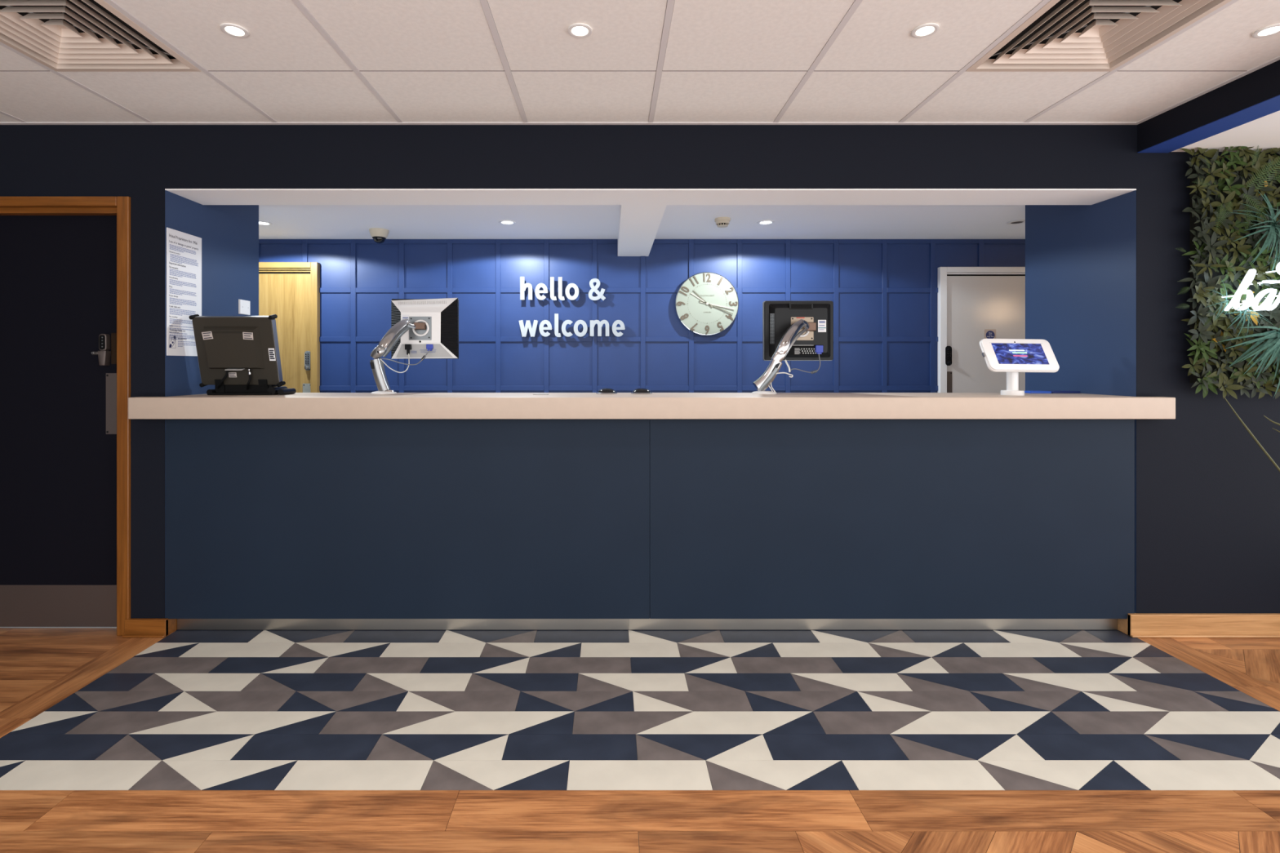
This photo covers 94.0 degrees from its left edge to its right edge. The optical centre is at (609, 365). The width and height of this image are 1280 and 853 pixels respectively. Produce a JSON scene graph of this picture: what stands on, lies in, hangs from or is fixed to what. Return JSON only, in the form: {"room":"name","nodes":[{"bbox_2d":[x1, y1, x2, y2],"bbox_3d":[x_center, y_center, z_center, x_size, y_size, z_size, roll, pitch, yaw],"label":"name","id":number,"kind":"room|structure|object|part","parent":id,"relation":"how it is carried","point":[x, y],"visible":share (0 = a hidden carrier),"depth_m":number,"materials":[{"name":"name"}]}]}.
{"room":"hotel reception lobby","nodes":[
{"label":"hotel reception lobby","id":0,"kind":"room"},
{"bbox_2d":[164,190,258,618],"bbox_3d":[-2.244,0.225,3.266,0.192,2.157,0.768,0,0,0],"label":"wall","id":1,"kind":"structure","parent":0,"point":[229,243],"depth_m":3.23,"materials":[{"name":"blue paint"}]},
{"bbox_2d":[166,227,201,355],"bbox_3d":[-2.146,-0.359,3.011,0.004,0.621,0.244,0,0,0],"label":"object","id":2,"kind":"object","parent":1,"relation":"attached to","point":[184,251],"visible":0.98,"depth_m":2.99,"materials":[{"name":"white paper"}]},
{"bbox_2d":[238,298,249,315],"bbox_3d":[-2.143,-0.342,3.500,0.010,0.086,0.099,0,0,0],"label":"switch plate","id":3,"kind":"object","parent":1,"relation":"attached to","point":[243,305],"visible":1,"depth_m":3.48,"materials":[{"name":"white plastic"}]},
{"bbox_2d":[0,626,1279,852],"bbox_3d":[0.800,1.333,2.120,9.200,0.060,5.440,0,0,0],"label":"floor","id":4,"kind":"structure","parent":0,"point":[181,741],"depth_m":2.05,"materials":[{"name":"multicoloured tile"}]},
{"bbox_2d":[165,418,1134,630],"bbox_3d":[0.196,0.776,3.064,4.681,1.048,0.372,0,0,0],"label":"reception desk","id":5,"kind":"object","parent":4,"relation":"on","point":[272,524],"visible":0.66,"depth_m":2.88,"materials":[{"name":"blue wood"}]},
{"bbox_3d":[-0.976,0.738,2.888,2.339,0.972,0.020,0,0,0],"label":"panel","id":6,"kind":"part","parent":5,"relation":"part of","materials":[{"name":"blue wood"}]},
{"bbox_2d":[128,392,1175,418],"bbox_3d":[0.200,0.201,3.050,4.925,0.102,0.500,0,0,0],"label":"countertop","id":7,"kind":"structure","parent":5,"relation":"on","point":[297,405],"depth_m":2.80,"materials":[{"name":"beige laminate"}]},
{"bbox_2d":[188,314,296,395],"bbox_3d":[-1.879,-0.055,3.056,0.444,0.410,0.188,0,0,0],"label":"terminal","id":8,"kind":"object","parent":7,"relation":"on","point":[237,355],"visible":1,"depth_m":3.00,"materials":[{"name":"black plastic"}]},
{"bbox_3d":[-1.997,0.115,3.075,0.042,0.054,0.040,0,0,0],"label":"stand leg","id":9,"kind":"part","parent":8,"relation":"part of","materials":[{"name":"black plastic"}]},
{"bbox_3d":[-1.893,-0.075,3.038,0.395,0.348,0.114,0,0,0],"label":"casing","id":10,"kind":"part","parent":8,"relation":"part of","materials":[{"name":"black plastic"}]},
{"bbox_3d":[-1.885,0.144,3.074,0.369,0.012,0.108,0,0,0],"label":"plate","id":11,"kind":"part","parent":8,"relation":"part of","materials":[{"name":"black plastic"}]},
{"bbox_3d":[-1.774,0.115,3.075,0.042,0.054,0.040,0,0,0],"label":"stand leg","id":12,"kind":"part","parent":8,"relation":"part of","materials":[{"name":"black plastic"}]},
{"bbox_2d":[369,319,429,394],"bbox_3d":[-1.165,-0.058,3.304,0.133,0.416,0.361,0,0,25],"label":"monitor arm","id":13,"kind":"object","parent":7,"relation":"on","point":[393,335],"visible":0.99,"depth_m":3.21,"materials":[{"name":"silver metal"}]},
{"bbox_3d":[-1.231,0.055,3.200,0.103,0.185,0.050,0,0,0],"label":"post","id":14,"kind":"part","parent":13,"relation":"part of","materials":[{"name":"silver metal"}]},
{"bbox_3d":[-1.185,-0.159,3.279,0.061,0.212,0.230,0,0,29],"label":"arm","id":15,"kind":"part","parent":13,"relation":"part of","materials":[{"name":"silver metal"}]},
{"bbox_3d":[-1.174,-0.134,3.287,0.046,0.180,0.188,0,0,28],"label":"tension rod","id":16,"kind":"part","parent":13,"relation":"part of","materials":[{"name":"grey metal"}]},
{"bbox_2d":[380,297,458,373],"bbox_3d":[-1.086,-0.178,3.364,0.392,0.440,0.332,0,0,0],"label":"monitor","id":17,"kind":"object","parent":13,"relation":"attached to","point":[441,341],"visible":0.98,"depth_m":3.47,"materials":[{"name":"white plastic"}]},
{"bbox_3d":[-1.095,-0.216,3.450,0.129,0.136,0.004,0,0,0],"label":"mount plate","id":18,"kind":"part","parent":17,"relation":"part of","materials":[{"name":"grey metal"}]},
{"bbox_2d":[533,393,548,395],"bbox_3d":[-0.353,0.148,3.072,0.076,0.004,0.055,0,0,0],"label":"plate","id":19,"kind":"object","parent":7,"relation":"on","point":[534,393],"visible":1,"depth_m":3.07,"materials":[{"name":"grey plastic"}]},
{"bbox_2d":[595,387,617,394],"bbox_3d":[-0.015,0.135,3.170,0.114,0.030,0.114,0,0,0],"label":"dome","id":20,"kind":"object","parent":7,"relation":"on","point":[603,391],"visible":1,"depth_m":3.13,"materials":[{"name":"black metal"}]},
{"bbox_2d":[631,387,652,394],"bbox_3d":[0.171,0.135,3.170,0.114,0.030,0.114,0,0,0],"label":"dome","id":21,"kind":"object","parent":7,"relation":"on","point":[637,391],"visible":1,"depth_m":3.13,"materials":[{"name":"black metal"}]},
{"bbox_2d":[751,300,833,394],"bbox_3d":[1.021,-0.111,3.305,0.580,0.521,0.354,0,0,-26],"label":"monitor","id":22,"kind":"object","parent":7,"relation":"on","point":[792,334],"depth_m":3.37,"materials":[{"name":"black plastic"}]},
{"bbox_3d":[0.849,0.057,3.200,0.157,0.186,0.059,0,0,0],"label":"post","id":23,"kind":"part","parent":22,"relation":"part of","materials":[{"name":"silver metal"}]},
{"bbox_3d":[0.989,-0.152,3.242,0.227,0.210,0.064,0,0,-34],"label":"arm","id":24,"kind":"part","parent":22,"relation":"part of","materials":[{"name":"silver metal"}]},
{"bbox_3d":[1.016,-0.127,3.250,0.177,0.161,0.034,0,0,-31],"label":"tension rod","id":25,"kind":"part","parent":22,"relation":"part of","materials":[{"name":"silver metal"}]},
{"bbox_3d":[1.081,-0.162,3.335,0.399,0.418,0.198,0,0,0],"label":"black monitor","id":26,"kind":"part","parent":22,"relation":"part of","materials":[{"name":"black plastic"}]},
{"bbox_3d":[1.085,-0.337,3.381,0.136,0.035,0.021,0,0,0],"label":"carry handle","id":27,"kind":"part","parent":22,"relation":"part of","materials":[{"name":"black plastic"}]},
{"bbox_3d":[1.090,-0.209,3.372,0.128,0.131,0.004,0,0,0],"label":"mount plate","id":28,"kind":"part","parent":22,"relation":"part of","materials":[{"name":"beige metal"}]},
{"bbox_2d":[979,338,1059,395],"bbox_3d":[2.072,0.006,3.026,0.358,0.288,0.121,0,0,0],"label":"kiosk","id":29,"kind":"object","parent":7,"relation":"on","point":[1012,357],"visible":0.99,"depth_m":3.01,"materials":[{"name":"white plastic"}]},
{"bbox_3d":[2.052,0.074,3.035,0.051,0.112,0.051,0,0,0],"label":"post","id":30,"kind":"part","parent":29,"relation":"part of","materials":[{"name":"white plastic"}]},
{"bbox_2d":[1023,390,1051,393],"bbox_3d":[2.318,0.144,3.245,0.113,0.012,0.090,0,0,0],"label":"leaflet","id":31,"kind":"object","parent":7,"relation":"on","point":[1025,391],"visible":0.78,"depth_m":3.20,"materials":[{"name":"blue paper"}]},
{"bbox_2d":[1042,390,1079,393],"bbox_3d":[2.458,0.144,3.245,0.145,0.012,0.090,0,0,0],"label":"leaflet","id":32,"kind":"object","parent":7,"relation":"on","point":[1052,391],"visible":0.8,"depth_m":3.20,"materials":[{"name":"blue paper"}]},
{"bbox_3d":[1.366,0.738,2.888,2.341,0.972,0.020,0,0,0],"label":"panel","id":33,"kind":"part","parent":5,"relation":"part of","materials":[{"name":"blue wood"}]},
{"bbox_2d":[1222,395,1279,471],"bbox_3d":[3.436,0.723,2.711,1.065,1.160,0.360,0,0,27],"label":"grass plant","id":34,"kind":"object","parent":4,"relation":"on","point":[1232,408],"visible":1,"depth_m":2.76,"materials":[{"name":"green plant"}]},
{"bbox_3d":[3.399,0.602,2.658,0.739,0.738,0.023,0,0,18],"label":"blade","id":35,"kind":"part","parent":34,"relation":"part of","materials":[{"name":"green plant"}]},
{"bbox_2d":[0,124,1279,618],"bbox_3d":[0.790,0.043,3.015,8.820,2.520,0.270,0,0,0],"label":"wall","id":36,"kind":"structure","parent":0,"point":[1208,495],"depth_m":2.88,"materials":[{"name":"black paint"}]},
{"bbox_2d":[0,196,130,635],"bbox_3d":[-2.822,0.244,2.928,1.016,2.118,0.124,0,0,0],"label":"door","id":37,"kind":"structure","parent":36,"relation":"in","point":[65,261],"depth_m":2.94,"materials":[{"name":"black paint"}]},
{"bbox_3d":[-2.825,1.188,2.945,0.850,0.206,0.002,0,0,0],"label":"kick plate","id":38,"kind":"part","parent":37,"relation":"part of","materials":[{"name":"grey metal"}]},
{"bbox_3d":[-2.822,-0.792,2.898,0.900,0.046,0.064,0,0,0],"label":"head architrave","id":39,"kind":"part","parent":37,"relation":"part of","materials":[{"name":"brown wood"}]},
{"bbox_3d":[-2.508,-0.061,2.917,0.018,0.018,0.056,0,0,0],"label":"turn knob","id":40,"kind":"part","parent":37,"relation":"part of","materials":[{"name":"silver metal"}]},
{"bbox_3d":[-2.481,-0.037,2.928,0.041,0.072,0.034,0,0,0],"label":"handle","id":41,"kind":"part","parent":37,"relation":"part of","materials":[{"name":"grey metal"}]},
{"bbox_3d":[-2.430,0.188,2.944,0.114,0.301,0.003,0,0,0],"label":"push plate","id":42,"kind":"part","parent":37,"relation":"part of","materials":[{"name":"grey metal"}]},
{"bbox_3d":[-2.343,0.244,2.918,0.058,2.118,0.104,0,0,0],"label":"architrave","id":43,"kind":"part","parent":37,"relation":"part of","materials":[{"name":"brown wood"}]},
{"bbox_2d":[122,618,177,637],"bbox_3d":[-2.232,1.262,2.904,0.201,0.082,0.112,0,0,0],"label":"baseboard","id":44,"kind":"structure","parent":36,"relation":"attached to","point":[133,628],"depth_m":2.86,"materials":[{"name":"brown wood"}]},
{"bbox_2d":[0,121,1139,124],"bbox_3d":[-0.535,-1.172,2.869,6.170,0.016,0.022,0,0,0],"label":"trim","id":45,"kind":"structure","parent":36,"relation":"attached to","point":[1,122],"depth_m":2.87,"materials":[{"name":"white paint"}]},
{"bbox_2d":[1117,613,1279,637],"bbox_3d":[3.850,1.250,2.904,2.700,0.106,0.112,0,0,0],"label":"baseboard","id":46,"kind":"structure","parent":36,"relation":"attached to","point":[1136,625],"depth_m":2.86,"materials":[{"name":"brown wood"}]},
{"bbox_2d":[1136,55,1279,123],"bbox_3d":[2.538,-1.172,1.129,0.024,0.016,3.458,0,0,0],"label":"trim","id":47,"kind":"structure","parent":36,"relation":"attached to","point":[1277,58],"depth_m":2.50,"materials":[{"name":"white paint"}]},
{"bbox_2d":[1176,145,1279,399],"bbox_3d":[3.378,-0.456,2.773,1.513,1.267,0.214,0,0,0],"label":"wall","id":48,"kind":"structure","parent":36,"relation":"attached to","point":[1234,209],"depth_m":2.81,"materials":[{"name":"green plant"}]},
{"bbox_2d":[1137,94,1279,152],"bbox_3d":[2.625,-1.030,1.115,0.148,0.003,3.529,0,0,0],"label":"trim","id":49,"kind":"structure","parent":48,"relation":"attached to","point":[1271,105],"depth_m":2.56,"materials":[{"name":"blue paint"}]},
{"bbox_3d":[2.815,-0.247,2.759,0.006,0.065,0.108,32,38,24],"label":"grass blade","id":50,"kind":"part","parent":48,"relation":"part of","materials":[{"name":"green plant"}]},
{"bbox_3d":[2.929,-0.177,2.769,0.006,0.068,0.112,26,49,15],"label":"grass blade","id":51,"kind":"part","parent":48,"relation":"part of","materials":[{"name":"green plant"}]},
{"bbox_3d":[2.920,-0.220,2.756,0.006,0.068,0.112,38,36,24],"label":"grass blade","id":52,"kind":"part","parent":48,"relation":"part of","materials":[{"name":"teal plant"}]},
{"bbox_3d":[2.986,-0.127,2.792,0.243,0.014,0.147,5,-27,-23],"label":"grass blade","id":53,"kind":"part","parent":48,"relation":"part of","materials":[{"name":"green plant"}]},
{"bbox_3d":[3.026,-0.075,2.792,0.215,0.012,0.130,-22,-30,-21],"label":"grass blade","id":54,"kind":"part","parent":48,"relation":"part of","materials":[{"name":"teal plant"}]},
{"bbox_2d":[1221,262,1279,311],"bbox_3d":[2.992,-0.369,2.810,0.297,0.232,0.130,0,0,0],"label":"sign","id":55,"kind":"object","parent":48,"relation":"attached to","point":[1250,276],"visible":0.99,"depth_m":2.75,"materials":[{"name":"white plastic"}]},
{"bbox_3d":[2.990,-0.684,2.786,0.181,0.010,0.109,35,-31,-24],"label":"grass blade","id":56,"kind":"part","parent":48,"relation":"part of","materials":[{"name":"teal plant"}]},
{"bbox_3d":[3.004,-0.107,2.778,0.257,0.015,0.156,3,-32,-27],"label":"grass blade","id":57,"kind":"part","parent":48,"relation":"part of","materials":[{"name":"green plant"}]},
{"bbox_3d":[3.010,-0.067,2.805,0.239,0.145,0.014,-26,52,-14],"label":"grass blade","id":58,"kind":"part","parent":48,"relation":"part of","materials":[{"name":"teal plant"}]},
{"bbox_3d":[3.002,-0.609,2.776,0.194,0.011,0.118,-3,-29,-30],"label":"grass blade","id":59,"kind":"part","parent":48,"relation":"part of","materials":[{"name":"teal plant"}]},
{"bbox_3d":[3.001,-0.691,2.773,0.199,0.011,0.120,33,-36,-29],"label":"grass blade","id":60,"kind":"part","parent":48,"relation":"part of","materials":[{"name":"teal plant"}]},
{"bbox_3d":[3.004,-0.213,2.758,0.110,0.066,0.006,11,48,46],"label":"grass blade","id":61,"kind":"part","parent":48,"relation":"part of","materials":[{"name":"teal plant"}]},
{"bbox_3d":[3.001,-0.630,2.756,0.171,0.010,0.103,8,-30,-42],"label":"grass blade","id":62,"kind":"part","parent":48,"relation":"part of","materials":[{"name":"teal plant"}]},
{"bbox_3d":[3.030,-0.084,2.769,0.218,0.131,0.012,-9,48,-29],"label":"grass blade","id":63,"kind":"part","parent":48,"relation":"part of","materials":[{"name":"teal plant"}]},
{"bbox_3d":[3.036,-0.048,2.765,0.252,0.153,0.014,-17,42,-28],"label":"grass blade","id":64,"kind":"part","parent":48,"relation":"part of","materials":[{"name":"green plant"}]},
{"bbox_3d":[3.025,-0.080,2.763,0.243,0.014,0.147,-15,-25,-36],"label":"grass blade","id":65,"kind":"part","parent":48,"relation":"part of","materials":[{"name":"teal plant"}]},
{"bbox_3d":[2.987,-0.163,2.737,0.149,0.014,0.247,-21,-27,37],"label":"grass blade","id":66,"kind":"part","parent":48,"relation":"part of","materials":[{"name":"green plant"}]},
{"bbox_3d":[3.021,-0.124,2.769,0.175,0.010,0.106,-10,-20,-36],"label":"grass blade","id":67,"kind":"part","parent":48,"relation":"part of","materials":[{"name":"green plant"}]},
{"bbox_3d":[3.004,-0.550,2.749,0.012,0.132,0.218,34,44,20],"label":"grass blade","id":68,"kind":"part","parent":48,"relation":"part of","materials":[{"name":"green plant"}]},
{"bbox_3d":[3.012,-0.584,2.750,0.161,0.097,0.009,-7,30,-37],"label":"grass blade","id":69,"kind":"part","parent":48,"relation":"part of","materials":[{"name":"teal plant"}]},
{"bbox_3d":[3.018,-0.073,2.759,0.213,0.129,0.012,-16,41,-32],"label":"grass blade","id":70,"kind":"part","parent":48,"relation":"part of","materials":[{"name":"teal plant"}]},
{"bbox_3d":[3.012,-0.540,2.758,0.198,0.011,0.120,-38,-13,-41],"label":"grass blade","id":71,"kind":"part","parent":48,"relation":"part of","materials":[{"name":"green plant"}]},
{"bbox_3d":[3.007,-0.647,2.731,0.223,0.040,0.023,0,0,-21],"label":"grass blade","id":72,"kind":"part","parent":48,"relation":"part of","materials":[{"name":"teal plant"}]},
{"bbox_3d":[3.070,-0.741,2.802,0.011,0.187,0.113,-6,19,-11],"label":"grass blade","id":73,"kind":"part","parent":48,"relation":"part of","materials":[{"name":"teal plant"}]},
{"bbox_3d":[3.028,-0.050,2.751,0.229,0.139,0.013,-26,42,-35],"label":"grass blade","id":74,"kind":"part","parent":48,"relation":"part of","materials":[{"name":"teal plant"}]},
{"bbox_3d":[3.088,-0.745,2.809,0.012,0.216,0.131,-7,17,9],"label":"grass blade","id":75,"kind":"part","parent":48,"relation":"part of","materials":[{"name":"teal plant"}]},
{"bbox_3d":[3.079,-0.050,2.786,0.013,0.139,0.230,26,62,40],"label":"grass blade","id":76,"kind":"part","parent":48,"relation":"part of","materials":[{"name":"teal plant"}]},
{"bbox_3d":[3.022,-0.077,2.723,0.257,0.156,0.015,-4,44,-47],"label":"grass blade","id":77,"kind":"part","parent":48,"relation":"part of","materials":[{"name":"teal plant"}]},
{"bbox_3d":[3.059,-0.077,2.751,0.011,0.111,0.184,38,42,25],"label":"grass blade","id":78,"kind":"part","parent":48,"relation":"part of","materials":[{"name":"teal plant"}]},
{"bbox_3d":[3.036,-0.603,2.747,0.008,0.083,0.137,23,31,28],"label":"grass blade","id":79,"kind":"part","parent":48,"relation":"part of","materials":[{"name":"teal plant"}]},
{"bbox_3d":[3.044,-0.054,2.744,0.012,0.128,0.212,34,41,22],"label":"grass blade","id":80,"kind":"part","parent":48,"relation":"part of","materials":[{"name":"teal plant"}]},
{"bbox_3d":[3.030,-0.580,2.736,0.010,0.109,0.180,22,28,34],"label":"grass blade","id":81,"kind":"part","parent":48,"relation":"part of","materials":[{"name":"teal plant"}]},
{"bbox_3d":[3.043,-0.554,2.745,0.010,0.107,0.177,23,39,17],"label":"grass blade","id":82,"kind":"part","parent":48,"relation":"part of","materials":[{"name":"teal plant"}]},
{"bbox_3d":[3.065,-0.062,2.747,0.011,0.113,0.188,36,40,25],"label":"grass blade","id":83,"kind":"part","parent":48,"relation":"part of","materials":[{"name":"teal plant"}]},
{"bbox_3d":[3.120,-0.755,2.770,0.011,0.191,0.115,27,36,6],"label":"grass blade","id":84,"kind":"part","parent":48,"relation":"part of","materials":[{"name":"teal plant"}]},
{"bbox_3d":[3.100,-0.525,2.789,0.020,0.232,0.051,0,0,12],"label":"grass blade","id":85,"kind":"part","parent":48,"relation":"part of","materials":[{"name":"green plant"}]},
{"bbox_3d":[3.098,-0.020,2.779,0.011,0.193,0.116,4,-31,15],"label":"grass blade","id":86,"kind":"part","parent":48,"relation":"part of","materials":[{"name":"green plant"}]},
{"bbox_3d":[3.104,0.007,2.771,0.015,0.256,0.154,10,-34,9],"label":"grass blade","id":87,"kind":"part","parent":48,"relation":"part of","materials":[{"name":"green plant"}]},
{"bbox_3d":[3.068,-0.106,2.744,0.008,0.081,0.133,27,25,33],"label":"grass blade","id":88,"kind":"part","parent":48,"relation":"part of","materials":[{"name":"teal plant"}]},
{"bbox_2d":[0,0,1279,122],"bbox_3d":[-0.530,-1.217,1.115,6.180,0.102,3.530,0,0,0],"label":"ceiling","id":89,"kind":"structure","parent":0,"point":[299,60],"depth_m":2.35,"materials":[{"name":"white tile"}]},
{"bbox_2d":[0,0,200,71],"bbox_3d":[-1.903,-1.194,2.072,0.576,0.061,0.576,0,0,0],"label":"ceiling vent","id":90,"kind":"object","parent":89,"relation":"in","point":[60,35],"visible":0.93,"depth_m":2.14,"materials":[{"name":"beige metal"}]},
{"bbox_3d":[-1.903,-1.182,2.072,0.026,0.004,0.026,0,0,0],"label":"plate","id":91,"kind":"part","parent":90,"relation":"part of","materials":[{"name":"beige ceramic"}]},
{"bbox_2d":[219,22,248,37],"bbox_3d":[-1.303,-1.164,2.072,0.086,0.006,0.086,0,0,0],"label":"recessed light","id":92,"kind":"object","parent":89,"relation":"in","point":[232,29],"visible":1,"depth_m":2.07,"materials":[{"name":"white plastic"}]},
{"bbox_2d":[567,22,592,37],"bbox_3d":[-0.103,-1.164,2.072,0.086,0.006,0.086,0,0,0],"label":"recessed light","id":93,"kind":"object","parent":89,"relation":"in","point":[577,29],"visible":1,"depth_m":2.07,"materials":[{"name":"white plastic"}]},
{"bbox_2d":[911,22,938,37],"bbox_3d":[1.097,-1.164,2.072,0.086,0.006,0.086,0,0,0],"label":"recessed light","id":94,"kind":"object","parent":89,"relation":"in","point":[923,30],"visible":1,"depth_m":2.07,"materials":[{"name":"white plastic"}]},
{"bbox_2d":[965,0,1231,71],"bbox_3d":[1.697,-1.194,2.072,0.576,0.061,0.576,0,0,0],"label":"ceiling vent","id":95,"kind":"object","parent":89,"relation":"in","point":[1063,35],"visible":0.94,"depth_m":2.11,"materials":[{"name":"beige metal"}]},
{"bbox_3d":[1.697,-1.182,2.072,0.026,0.004,0.026,0,0,0],"label":"plate","id":96,"kind":"part","parent":95,"relation":"part of","materials":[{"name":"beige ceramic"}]},
{"bbox_2d":[1252,22,1279,37],"bbox_3d":[2.297,-1.164,2.072,0.086,0.006,0.086,0,0,0],"label":"recessed light","id":97,"kind":"object","parent":89,"relation":"in","point":[1272,29],"visible":1,"depth_m":2.07,"materials":[{"name":"white plastic"}]},
{"bbox_2d":[258,239,1025,392],"bbox_3d":[0.250,0.140,4.684,7.500,2.326,0.111,0,0,0],"label":"wall","id":98,"kind":"structure","parent":0,"point":[883,293],"depth_m":4.64,"materials":[{"name":"blue paint"}]},
{"bbox_2d":[258,262,319,392],"bbox_3d":[-2.741,0.252,4.601,0.973,2.102,0.077,0,0,0],"label":"door","id":99,"kind":"structure","parent":98,"relation":"in","point":[290,291],"depth_m":4.62,"materials":[{"name":"brown wood"}]},
{"bbox_3d":[-2.742,-0.776,4.617,0.870,0.045,0.045,0,0,0],"label":"head architrave","id":100,"kind":"part","parent":99,"relation":"part of","materials":[{"name":"brown wood"}]},
{"bbox_3d":[-2.340,0.289,4.614,0.070,0.300,0.003,0,0,0],"label":"push plate","id":101,"kind":"part","parent":99,"relation":"part of","materials":[{"name":"silver metal"}]},
{"bbox_3d":[-2.281,0.252,4.617,0.053,2.102,0.045,0,0,0],"label":"architrave","id":102,"kind":"part","parent":99,"relation":"part of","materials":[{"name":"brown wood"}]},
{"bbox_2d":[519,276,625,337],"bbox_3d":[-0.289,-0.451,4.612,0.820,0.464,0.056,0,0,0],"label":"welcome sign","id":103,"kind":"object","parent":98,"relation":"attached to","point":[523,286],"visible":1,"depth_m":4.58,"materials":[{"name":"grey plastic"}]},
{"bbox_2d":[675,271,738,335],"bbox_3d":[0.752,-0.477,4.608,0.490,0.490,0.064,0,0,0],"label":"wall clock","id":104,"kind":"object","parent":98,"relation":"attached to","point":[707,303],"visible":1,"depth_m":4.59,"materials":[{"name":"white plastic"}]},
{"bbox_2d":[937,266,1025,392],"bbox_3d":[3.034,0.270,4.602,0.963,2.066,0.076,0,0,0],"label":"door","id":105,"kind":"structure","parent":98,"relation":"in","point":[971,300],"depth_m":4.62,"materials":[{"name":"white paint"}]},
{"bbox_3d":[2.579,0.270,4.620,0.053,2.066,0.040,0,0,0],"label":"architrave","id":106,"kind":"part","parent":105,"relation":"part of","materials":[{"name":"white"}]},
{"bbox_3d":[2.623,0.196,4.615,0.061,0.300,0.003,0,0,0],"label":"push plate","id":107,"kind":"part","parent":105,"relation":"part of","materials":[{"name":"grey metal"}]},
{"bbox_3d":[3.036,-0.742,4.620,0.860,0.042,0.040,0,0,0],"label":"head architrave","id":108,"kind":"part","parent":105,"relation":"part of","materials":[{"name":"white"}]},
{"bbox_2d":[984,328,995,338],"bbox_3d":[2.949,-0.236,4.615,0.090,0.090,0.003,0,0,0],"label":"door sign","id":109,"kind":"object","parent":105,"relation":"attached to","point":[988,333],"visible":0.97,"depth_m":4.61,"materials":[{"name":"beige"}]},
{"bbox_2d":[258,204,1025,239],"bbox_3d":[0.250,-1.008,3.945,7.500,0.050,1.590,0,0,0],"label":"ceiling","id":110,"kind":"structure","parent":0,"point":[288,221],"depth_m":4.07,"materials":[{"name":"white paint"}]},
{"bbox_2d":[258,221,272,225],"bbox_3d":[-2.386,-0.979,4.100,0.116,0.006,0.116,0,0,0],"label":"recessed light","id":111,"kind":"object","parent":110,"relation":"in","point":[261,223],"visible":0.67,"depth_m":4.09,"materials":[{"name":"white plastic"}]},
{"bbox_2d":[368,227,389,243],"bbox_3d":[-1.670,-0.934,4.320,0.136,0.098,0.136,0,0,0],"label":"dome camera","id":112,"kind":"object","parent":110,"relation":"attached to","point":[379,235],"visible":1,"depth_m":4.28,"materials":[{"name":"beige plastic"}]},
{"bbox_2d":[498,220,515,224],"bbox_3d":[-0.700,-0.979,4.080,0.116,0.006,0.116,0,0,0],"label":"recessed light","id":113,"kind":"object","parent":110,"relation":"in","point":[503,222],"visible":1,"depth_m":4.07,"materials":[{"name":"white plastic"}]},
{"bbox_2d":[617,204,666,256],"bbox_3d":[0.183,-0.922,3.894,0.240,0.142,1.492,0,0,0],"label":"ceiling beam","id":114,"kind":"structure","parent":110,"relation":"attached to","point":[638,224],"depth_m":3.69,"materials":[{"name":"white paint"}]},
{"bbox_2d":[715,217,730,227],"bbox_3d":[0.757,-0.956,3.990,0.104,0.054,0.103,0,0,0],"label":"smoke detector","id":115,"kind":"object","parent":110,"relation":"attached to","point":[722,222],"visible":1,"depth_m":3.96,"materials":[{"name":"beige plastic"}]},
{"bbox_2d":[756,220,774,224],"bbox_3d":[1.070,-0.979,4.080,0.116,0.006,0.116,0,0,0],"label":"recessed light","id":116,"kind":"object","parent":110,"relation":"in","point":[762,222],"visible":1,"depth_m":4.07,"materials":[{"name":"white plastic"}]},
{"bbox_2d":[1006,220,1025,224],"bbox_3d":[2.790,-0.979,4.080,0.120,0.006,0.120,0,0,0],"label":"recessed light","id":117,"kind":"object","parent":110,"relation":"in","point":[1015,222],"visible":0.91,"depth_m":4.07,"materials":[{"name":"white plastic"}]},
{"bbox_2d":[206,204,1088,226],"bbox_3d":[0.190,-0.928,3.400,5.060,0.150,0.500,0,0,0],"label":"wall","id":118,"kind":"structure","parent":0,"point":[249,213],"depth_m":3.49,"materials":[{"name":"blue paint"}]},
{"bbox_2d":[164,188,1136,204],"bbox_3d":[0.199,-0.853,3.015,4.696,0.008,0.269,0,0,0],"label":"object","id":119,"kind":"structure","parent":118,"relation":"attached to","point":[202,196],"depth_m":2.99,"materials":[{"name":"white paint"}]},
{"bbox_2d":[1025,190,1136,613],"bbox_3d":[2.633,0.225,3.266,0.174,2.157,0.768,0,0,0],"label":"wall","id":120,"kind":"structure","parent":0,"point":[1081,263],"depth_m":3.16,"materials":[{"name":"blue paint"}]},
{"bbox_2d":[1137,59,1279,151],"bbox_3d":[2.625,-1.124,1.115,0.150,0.186,3.530,0,0,0],"label":"ceiling beam","id":121,"kind":"structure","parent":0,"point":[1259,86],"depth_m":2.52,"materials":[{"name":"black paint"}]},
{"bbox_2d":[1171,110,1279,151],"bbox_3d":[3.950,-1.055,1.115,2.500,0.044,3.530,0,0,0],"label":"ceiling","id":122,"kind":"structure","parent":0,"point":[1264,131],"depth_m":2.70,"materials":[{"name":"white paint"}]}
]}

